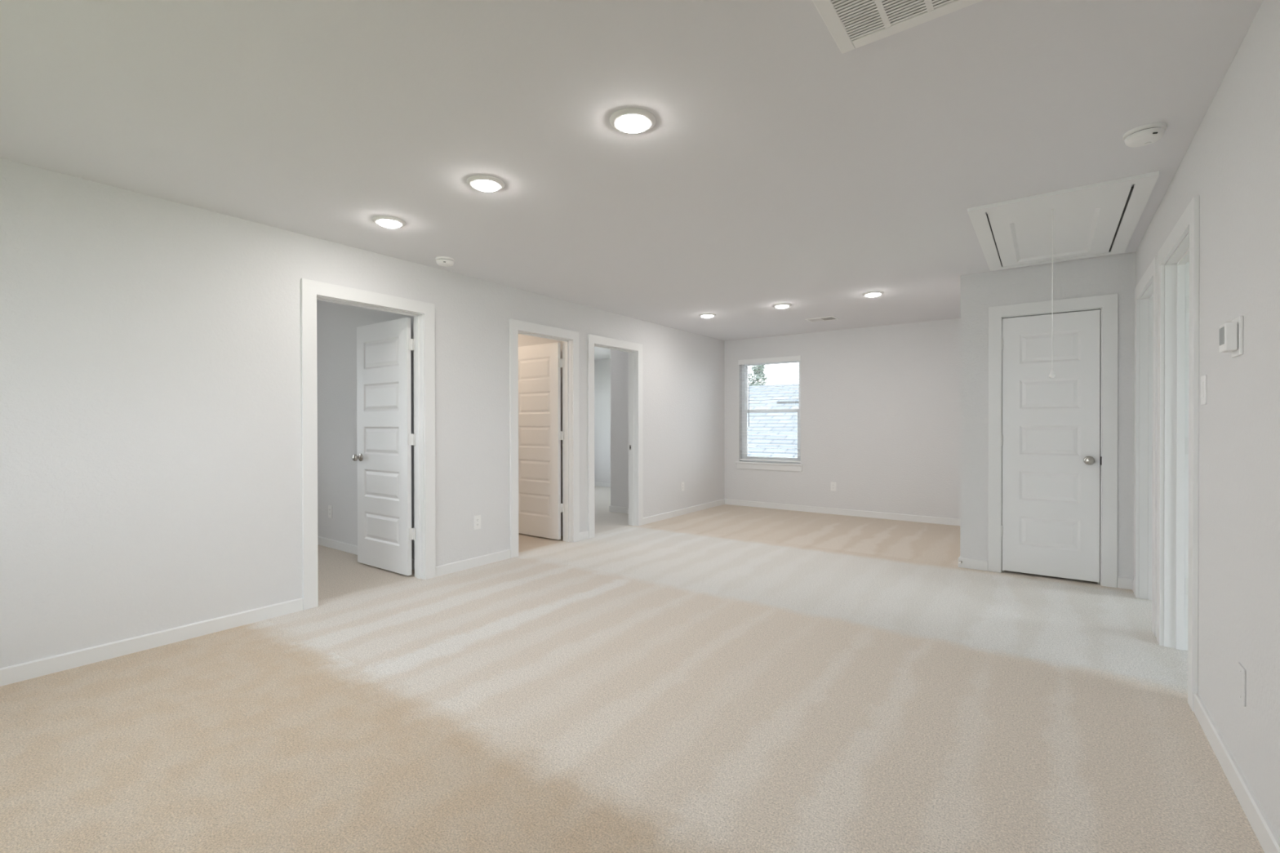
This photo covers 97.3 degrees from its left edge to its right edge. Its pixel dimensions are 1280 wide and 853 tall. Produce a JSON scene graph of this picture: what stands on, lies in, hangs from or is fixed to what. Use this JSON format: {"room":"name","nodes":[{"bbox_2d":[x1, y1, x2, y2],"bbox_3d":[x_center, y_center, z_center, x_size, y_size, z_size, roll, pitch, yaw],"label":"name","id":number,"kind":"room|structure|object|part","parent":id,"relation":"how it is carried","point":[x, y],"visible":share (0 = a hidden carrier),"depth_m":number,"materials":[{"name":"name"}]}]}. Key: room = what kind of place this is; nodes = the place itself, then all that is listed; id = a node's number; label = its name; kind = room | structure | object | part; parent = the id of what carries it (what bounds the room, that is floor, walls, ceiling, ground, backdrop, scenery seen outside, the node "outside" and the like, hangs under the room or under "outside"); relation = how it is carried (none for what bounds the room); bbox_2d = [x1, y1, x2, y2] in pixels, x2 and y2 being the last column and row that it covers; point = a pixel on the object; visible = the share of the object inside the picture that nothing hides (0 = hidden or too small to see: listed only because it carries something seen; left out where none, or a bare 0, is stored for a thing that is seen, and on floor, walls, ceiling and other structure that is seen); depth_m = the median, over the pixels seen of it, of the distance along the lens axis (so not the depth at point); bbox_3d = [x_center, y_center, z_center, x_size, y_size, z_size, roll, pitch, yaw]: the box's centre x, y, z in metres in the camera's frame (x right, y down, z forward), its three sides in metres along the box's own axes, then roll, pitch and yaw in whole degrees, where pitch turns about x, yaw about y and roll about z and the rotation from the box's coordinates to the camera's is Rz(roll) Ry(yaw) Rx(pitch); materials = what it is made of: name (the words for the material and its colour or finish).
{"room":"empty living room","nodes":[
{"label":"empty living room","id":0,"kind":"room"},
{"bbox_2d":[0,157,724,668],"bbox_3d":[-1.472,-0.035,4.748,0.115,2.440,9.159,0,0,36],"label":"wall","id":1,"kind":"structure","parent":0,"point":[151,420],"depth_m":3.18,"materials":[{"name":"white paint"}]},
{"bbox_2d":[0,498,724,686],"bbox_3d":[-1.418,1.145,4.717,0.013,0.080,9.159,0,0,36],"label":"baseboard","id":2,"kind":"structure","parent":1,"relation":"attached to","point":[55,664],"depth_m":3.15,"materials":[{"name":"white wood"}]},
{"bbox_2d":[301,278,435,610],"bbox_3d":[-2.270,0.113,4.308,0.926,2.150,0.972,0,0,36],"label":"door","id":3,"kind":"structure","parent":1,"relation":"in","point":[385,438],"depth_m":4.43,"materials":[{"name":"white wood"}]},
{"bbox_3d":[-2.410,0.265,4.797,0.066,0.066,0.067,0,0,36],"label":"knob","id":4,"kind":"part","parent":3,"relation":"part of","materials":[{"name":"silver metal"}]},
{"bbox_3d":[-2.010,0.114,4.120,0.018,2.150,0.972,0,0,36],"label":"casing","id":5,"kind":"part","parent":3,"relation":"part of","materials":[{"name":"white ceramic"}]},
{"bbox_2d":[473,515,480,529],"bbox_3d":[-1.379,0.813,4.775,0.008,0.117,0.072,0,0,36],"label":"wall outlet","id":6,"kind":"object","parent":1,"relation":"attached to","point":[477,519],"visible":1,"depth_m":4.77,"materials":[{"name":"white plastic"}]},
{"bbox_2d":[509,318,579,558],"bbox_3d":[-1.246,0.105,5.678,0.876,2.150,0.912,0,0,36],"label":"door","id":7,"kind":"structure","parent":1,"relation":"in","point":[535,434],"depth_m":5.79,"materials":[{"name":"white wood"}]},
{"bbox_3d":[-1.006,0.105,5.504,0.018,2.150,0.912,0,0,36],"label":"casing","id":8,"kind":"part","parent":7,"relation":"part of","materials":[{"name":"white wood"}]},
{"bbox_2d":[587,333,643,538],"bbox_3d":[-0.312,0.100,6.348,0.151,2.150,0.970,0,0,36],"label":"door frame","id":9,"kind":"structure","parent":1,"relation":"in","point":[634,350],"depth_m":6.63,"materials":[{"name":"white wood"}]},
{"bbox_3d":[-0.366,0.100,6.387,0.018,2.150,0.970,0,0,36],"label":"casing","id":10,"kind":"part","parent":9,"relation":"part of","materials":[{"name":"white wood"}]},
{"bbox_2d":[680,481,684,491],"bbox_3d":[0.567,0.795,7.457,0.008,0.117,0.072,0,0,36],"label":"wall outlet","id":11,"kind":"object","parent":1,"relation":"attached to","point":[682,483],"visible":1,"depth_m":7.44,"materials":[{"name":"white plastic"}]},
{"bbox_2d":[316,300,414,559],"bbox_3d":[-3.305,-0.037,5.779,4.063,2.440,0.115,0,0,36],"label":"wall","id":12,"kind":"structure","parent":0,"point":[337,324],"depth_m":5.39,"materials":[{"name":"white paint"}]},
{"bbox_2d":[328,505,332,518],"bbox_3d":[-3.031,0.834,5.510,0.072,0.117,0.008,0,0,36],"label":"wall outlet","id":13,"kind":"object","parent":12,"relation":"attached to","point":[330,508],"visible":1,"depth_m":5.50,"materials":[{"name":"white plastic"}]},
{"bbox_2d":[317,536,414,569],"bbox_3d":[-3.353,1.143,5.742,4.033,0.080,0.013,0,0,36],"label":"baseboard","id":14,"kind":"structure","parent":12,"relation":"attached to","point":[352,548],"depth_m":5.38,"materials":[{"name":"white wood"}]},
{"bbox_2d":[518,333,562,536],"bbox_3d":[-2.300,-0.046,7.165,4.063,2.440,0.100,0,0,36],"label":"wall","id":15,"kind":"structure","parent":0,"point":[523,340],"depth_m":6.09,"materials":[{"name":"white paint"}]},
{"bbox_2d":[594,358,610,483],"bbox_3d":[0.005,-0.067,10.342,4.063,2.440,0.150,0,0,36],"label":"wall","id":16,"kind":"structure","parent":0,"point":[602,366],"depth_m":10.77,"materials":[{"name":"white paint"}]},
{"bbox_2d":[594,481,628,513],"bbox_3d":[-0.723,1.120,9.368,4.033,0.080,2.293,0,0,36],"label":"baseboard","id":17,"kind":"structure","parent":16,"relation":"attached to","point":[611,508],"depth_m":7.70,"materials":[{"name":"white wood"}]},
{"bbox_2d":[610,349,628,507],"bbox_3d":[0.599,-0.058,8.411,0.833,2.440,2.280,0,0,36],"label":"wall","id":18,"kind":"structure","parent":0,"point":[619,359],"depth_m":7.64,"materials":[{"name":"white paint"}]},
{"bbox_2d":[0,0,1263,359],"bbox_3d":[0.083,-1.314,4.070,11.750,0.120,10.200,0,0,36],"label":"ceiling","id":19,"kind":"structure","parent":0,"point":[776,164],"depth_m":2.33,"materials":[{"name":"white paint"}]},
{"bbox_2d":[372,215,405,227],"bbox_3d":[-1.526,-1.234,3.428,0.188,0.029,0.188,0,0,36],"label":"recessed light","id":20,"kind":"object","parent":19,"relation":"in","point":[382,220],"visible":1,"depth_m":3.39,"materials":[{"name":"white plastic"}]},
{"bbox_2d":[377,219,401,227],"bbox_3d":[-1.526,-1.232,3.428,0.135,0.025,0.135,0,0,36],"label":"diffuser","id":21,"kind":"object","parent":20,"relation":"attached to","point":[385,223],"depth_m":3.40,"materials":[{"name":"white plastic"}]},
{"bbox_2d":[435,256,454,266],"bbox_3d":[-1.458,-1.228,4.212,0.137,0.048,0.137,0,0,-16],"label":"smoke detector","id":22,"kind":"object","parent":19,"relation":"attached to","point":[446,261],"visible":1,"depth_m":4.17,"materials":[{"name":"white plastic"}]},
{"bbox_2d":[466,174,504,191],"bbox_3d":[-0.790,-1.232,2.885,0.188,0.029,0.188,0,0,36],"label":"recessed light","id":23,"kind":"object","parent":19,"relation":"in","point":[482,183],"visible":1,"depth_m":2.85,"materials":[{"name":"white plastic"}]},
{"bbox_2d":[471,179,499,191],"bbox_3d":[-0.790,-1.230,2.885,0.135,0.025,0.135,0,0,36],"label":"diffuser","id":24,"kind":"object","parent":23,"relation":"attached to","point":[485,185],"depth_m":2.86,"materials":[{"name":"white plastic"}]},
{"bbox_2d":[609,107,655,133],"bbox_3d":[-0.029,-1.230,2.293,0.188,0.029,0.188,0,0,36],"label":"recessed light","id":25,"kind":"object","parent":19,"relation":"in","point":[628,120],"visible":1,"depth_m":2.26,"materials":[{"name":"white plastic"}]},
{"bbox_2d":[616,115,648,133],"bbox_3d":[-0.029,-1.228,2.293,0.135,0.025,0.135,0,0,36],"label":"diffuser","id":26,"kind":"object","parent":25,"relation":"attached to","point":[624,123],"depth_m":2.27,"materials":[{"name":"white plastic"}]},
{"bbox_2d":[699,313,715,318],"bbox_3d":[0.767,-1.253,6.403,0.188,0.029,0.188,0,0,36],"label":"recessed light","id":27,"kind":"object","parent":19,"relation":"in","point":[704,315],"visible":1,"depth_m":6.36,"materials":[{"name":"white"}]},
{"bbox_2d":[701,315,713,318],"bbox_3d":[0.767,-1.251,6.403,0.135,0.025,0.135,0,0,36],"label":"diffuser","id":28,"kind":"object","parent":27,"relation":"attached to","point":[703,316],"depth_m":6.36,"materials":[{"name":"white plastic"}]},
{"bbox_2d":[773,303,791,308],"bbox_3d":[1.484,-1.251,5.883,0.188,0.029,0.188,0,0,36],"label":"recessed light","id":29,"kind":"object","parent":19,"relation":"in","point":[778,305],"visible":1,"depth_m":5.84,"materials":[{"name":"white"}]},
{"bbox_2d":[775,305,788,308],"bbox_3d":[1.484,-1.249,5.883,0.135,0.025,0.135,0,0,36],"label":"diffuser","id":30,"kind":"object","parent":29,"relation":"attached to","point":[776,306],"depth_m":5.85,"materials":[{"name":"white plastic"}]},
{"bbox_2d":[804,315,839,322],"bbox_3d":[2.149,-1.267,6.651,0.335,0.008,0.215,0,0,36],"label":"ceiling vent","id":31,"kind":"object","parent":19,"relation":"in","point":[831,317],"visible":1,"depth_m":6.64,"materials":[{"name":"white plastic"}]},
{"bbox_2d":[862,291,884,297],"bbox_3d":[2.215,-1.250,5.353,0.188,0.029,0.188,0,0,36],"label":"recessed light","id":32,"kind":"object","parent":19,"relation":"in","point":[871,294],"visible":1,"depth_m":5.31,"materials":[{"name":"white"}]},
{"bbox_2d":[865,293,880,297],"bbox_3d":[2.215,-1.248,5.353,0.135,0.025,0.135,0,0,36],"label":"diffuser","id":33,"kind":"object","parent":32,"relation":"attached to","point":[869,295],"depth_m":5.32,"materials":[{"name":"white plastic"}]},
{"bbox_2d":[812,0,982,53],"bbox_3d":[0.743,-1.237,1.406,0.662,0.009,0.662,0,0,36],"label":"ceiling vent","id":34,"kind":"object","parent":19,"relation":"in","point":[852,24],"visible":1,"depth_m":1.69,"materials":[{"name":"white plastic"}]},
{"bbox_2d":[967,170,1159,377],"bbox_3d":[2.668,-0.768,3.627,0.815,0.977,1.557,0,0,36],"label":"attic hatch","id":35,"kind":"object","parent":19,"relation":"attached to","point":[1100,219],"visible":1,"depth_m":3.45,"materials":[{"name":"white paint"}]},
{"bbox_3d":[2.348,-0.774,3.206,0.004,0.922,0.004,0,0,-32],"label":"pull cord","id":36,"kind":"part","parent":35,"relation":"part of","materials":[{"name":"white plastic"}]},
{"bbox_3d":[2.349,-0.304,3.209,0.030,0.055,0.030,0,0,36],"label":"cord handle","id":37,"kind":"part","parent":35,"relation":"part of","materials":[{"name":"white plastic"}]},
{"bbox_3d":[2.666,-1.247,3.626,0.633,0.017,1.408,0,0,36],"label":"hatch panel","id":38,"kind":"part","parent":35,"relation":"part of","materials":[{"name":"white paint"}]},
{"bbox_3d":[2.668,-1.246,3.624,0.815,0.020,1.557,0,0,36],"label":"hatch trim","id":39,"kind":"part","parent":35,"relation":"part of","materials":[{"name":"white paint"}]},
{"bbox_2d":[1122,122,1167,146],"bbox_3d":[2.132,-1.224,2.381,0.140,0.049,0.140,0,0,7],"label":"smoke detector","id":40,"kind":"object","parent":19,"relation":"attached to","point":[1147,134],"visible":1,"depth_m":2.35,"materials":[{"name":"white plastic"}]},
{"bbox_2d":[0,486,1264,852],"bbox_3d":[0.087,1.246,4.083,11.750,0.120,10.200,0,0,36],"label":"floor","id":41,"kind":"structure","parent":0,"point":[724,678],"depth_m":2.35,"materials":[{"name":"carpet"}]},
{"bbox_2d":[724,318,960,519],"bbox_3d":[3.104,-0.055,7.188,4.658,2.440,0.165,0,0,36],"label":"wall","id":42,"kind":"structure","parent":0,"point":[880,406],"depth_m":7.22,"materials":[{"name":"white paint"}]},
{"bbox_2d":[735,360,802,471],"bbox_3d":[1.864,-0.178,8.062,1.000,1.590,0.197,0,0,36],"label":"window","id":43,"kind":"structure","parent":42,"relation":"in","point":[749,464],"depth_m":8.12,"materials":[{"name":"white plastic"}]},
{"bbox_3d":[1.846,0.524,8.039,1.000,0.022,0.131,0,0,36],"label":"sill","id":44,"kind":"part","parent":43,"relation":"part of","materials":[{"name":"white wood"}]},
{"bbox_2d":[737,355,800,462],"bbox_3d":[1.846,-0.240,8.030,0.938,1.470,0.073,0,0,36],"label":"window blinds","id":45,"kind":"object","parent":43,"relation":"attached to","point":[791,358],"visible":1,"depth_m":8.01,"materials":[{"name":"white plastic"}]},
{"bbox_3d":[1.853,0.484,8.040,0.908,0.020,0.052,0,0,36],"label":"rail","id":46,"kind":"part","parent":45,"relation":"part of","materials":[{"name":"white plastic"}]},
{"bbox_3d":[1.852,-0.218,8.037,0.710,1.420,0.056,0,0,36],"label":"ladder cord","id":47,"kind":"part","parent":45,"relation":"part of","materials":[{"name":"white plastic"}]},
{"bbox_3d":[1.898,0.115,8.101,0.844,0.729,0.027,0,0,36],"label":"sash","id":48,"kind":"part","parent":43,"relation":"part of","materials":[{"name":"clear glass"}]},
{"bbox_3d":[1.914,-0.572,8.122,0.844,0.727,0.025,0,0,36],"label":"sash","id":49,"kind":"part","parent":43,"relation":"part of","materials":[{"name":"glass"}]},
{"bbox_2d":[831,482,835,491],"bbox_3d":[2.567,0.798,7.476,0.072,0.117,0.008,0,0,36],"label":"wall outlet","id":50,"kind":"object","parent":42,"relation":"attached to","point":[833,484],"visible":1,"depth_m":7.47,"materials":[{"name":"white plastic"}]},
{"bbox_2d":[724,498,959,525],"bbox_3d":[2.613,1.124,7.442,3.313,0.080,0.013,0,0,36],"label":"baseboard","id":51,"kind":"structure","parent":42,"relation":"attached to","point":[945,521],"depth_m":7.35,"materials":[{"name":"white wood"}]},
{"bbox_2d":[960,251,1135,578],"bbox_3d":[3.162,-0.041,4.436,1.102,2.440,0.115,0,0,36],"label":"wall","id":52,"kind":"structure","parent":0,"point":[1113,273],"depth_m":4.47,"materials":[{"name":"white paint"}]},
{"bbox_2d":[958,557,1133,589],"bbox_3d":[3.121,1.139,4.394,1.115,0.080,0.013,0,0,36],"label":"baseboard","id":53,"kind":"structure","parent":52,"relation":"attached to","point":[1122,582],"depth_m":4.62,"materials":[{"name":"white wood"}]},
{"bbox_2d":[987,293,1118,587],"bbox_3d":[3.189,0.104,4.387,0.806,2.150,0.201,0,0,36],"label":"door","id":54,"kind":"structure","parent":52,"relation":"in","point":[1052,442],"depth_m":4.34,"materials":[{"name":"white wood"}]},
{"bbox_3d":[3.345,0.255,4.191,0.066,0.066,0.067,0,0,36],"label":"knob","id":55,"kind":"part","parent":54,"relation":"part of","materials":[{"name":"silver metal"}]},
{"bbox_2d":[1135,0,1279,840],"bbox_3d":[2.205,-0.027,2.081,0.115,2.440,9.159,0,0,36],"label":"wall","id":56,"kind":"structure","parent":0,"point":[1232,161],"depth_m":1.82,"materials":[{"name":"white paint"}]},
{"bbox_2d":[1133,255,1157,635],"bbox_3d":[3.254,0.108,3.527,0.151,2.150,0.950,0,0,36],"label":"door","id":57,"kind":"structure","parent":56,"relation":"in","point":[1145,427],"depth_m":3.85,"materials":[{"name":"white wood"}]},
{"bbox_2d":[1156,195,1199,711],"bbox_3d":[2.647,0.114,2.690,0.151,2.150,0.952,0,0,36],"label":"door","id":58,"kind":"structure","parent":56,"relation":"in","point":[1178,258],"depth_m":2.99,"materials":[{"name":"white wood"}]},
{"bbox_2d":[1200,374,1206,404],"bbox_3d":[2.255,-0.145,2.255,0.010,0.117,0.072,0,0,36],"label":"light switch","id":59,"kind":"object","parent":56,"relation":"attached to","point":[1203,379],"visible":1,"depth_m":2.24,"materials":[{"name":"white plastic"}]},
{"bbox_2d":[1132,578,1279,852],"bbox_3d":[1.519,1.158,1.247,0.013,0.080,6.990,0,0,36],"label":"baseboard","id":60,"kind":"structure","parent":56,"relation":"attached to","point":[1267,837],"depth_m":1.81,"materials":[{"name":"white wood"}]},
{"bbox_2d":[1219,315,1243,357],"bbox_3d":[1.948,-0.294,1.859,0.041,0.125,0.100,0,0,36],"label":"thermostat","id":61,"kind":"object","parent":56,"relation":"attached to","point":[1231,334],"visible":1,"depth_m":1.83,"materials":[{"name":"white plastic"}]},
{"bbox_3d":[1.961,-0.294,1.849,0.009,0.125,0.100,0,0,36],"label":"wall plate","id":62,"kind":"part","parent":61,"relation":"part of","materials":[{"name":"white plastic"}]},
{"bbox_2d":[1237,662,1245,706],"bbox_3d":[1.930,0.827,1.807,0.006,0.117,0.072,0,0,36],"label":"blank wall plate","id":63,"kind":"object","parent":56,"relation":"attached to","point":[1241,670],"visible":1,"depth_m":1.80,"materials":[{"name":"white plastic"}]},
{"label":"outside","id":64,"kind":"structure","parent":0,"visible":0},
{"bbox_3d":[7.702,4.196,19.148,80.000,0.200,110.000,0,0,36],"label":"ground","id":65,"kind":"structure","parent":64,"visible":0},
{"bbox_2d":[747,364,771,386],"bbox_3d":[9.023,-0.697,42.849,2.293,9.336,2.168,0,0,36],"label":"tree","id":66,"kind":"object","parent":65,"relation":"on","point":[757,369],"visible":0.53,"depth_m":42.64,"materials":[{"name":"green plant"}]},
{"bbox_2d":[747,383,798,457],"bbox_3d":[5.598,1.402,16.665,16.500,5.420,12.460,0,0,36],"label":"neighboring house","id":67,"kind":"structure","parent":65,"relation":"on","point":[774,430],"depth_m":14.93,"materials":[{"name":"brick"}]},
{"bbox_2d":[777,400,798,403],"bbox_3d":[4.819,-0.803,15.925,1.700,0.360,0.750,0,0,36],"label":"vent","id":68,"kind":"object","parent":67,"relation":"attached to","point":[780,402],"depth_m":15.98,"materials":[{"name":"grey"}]}
]}

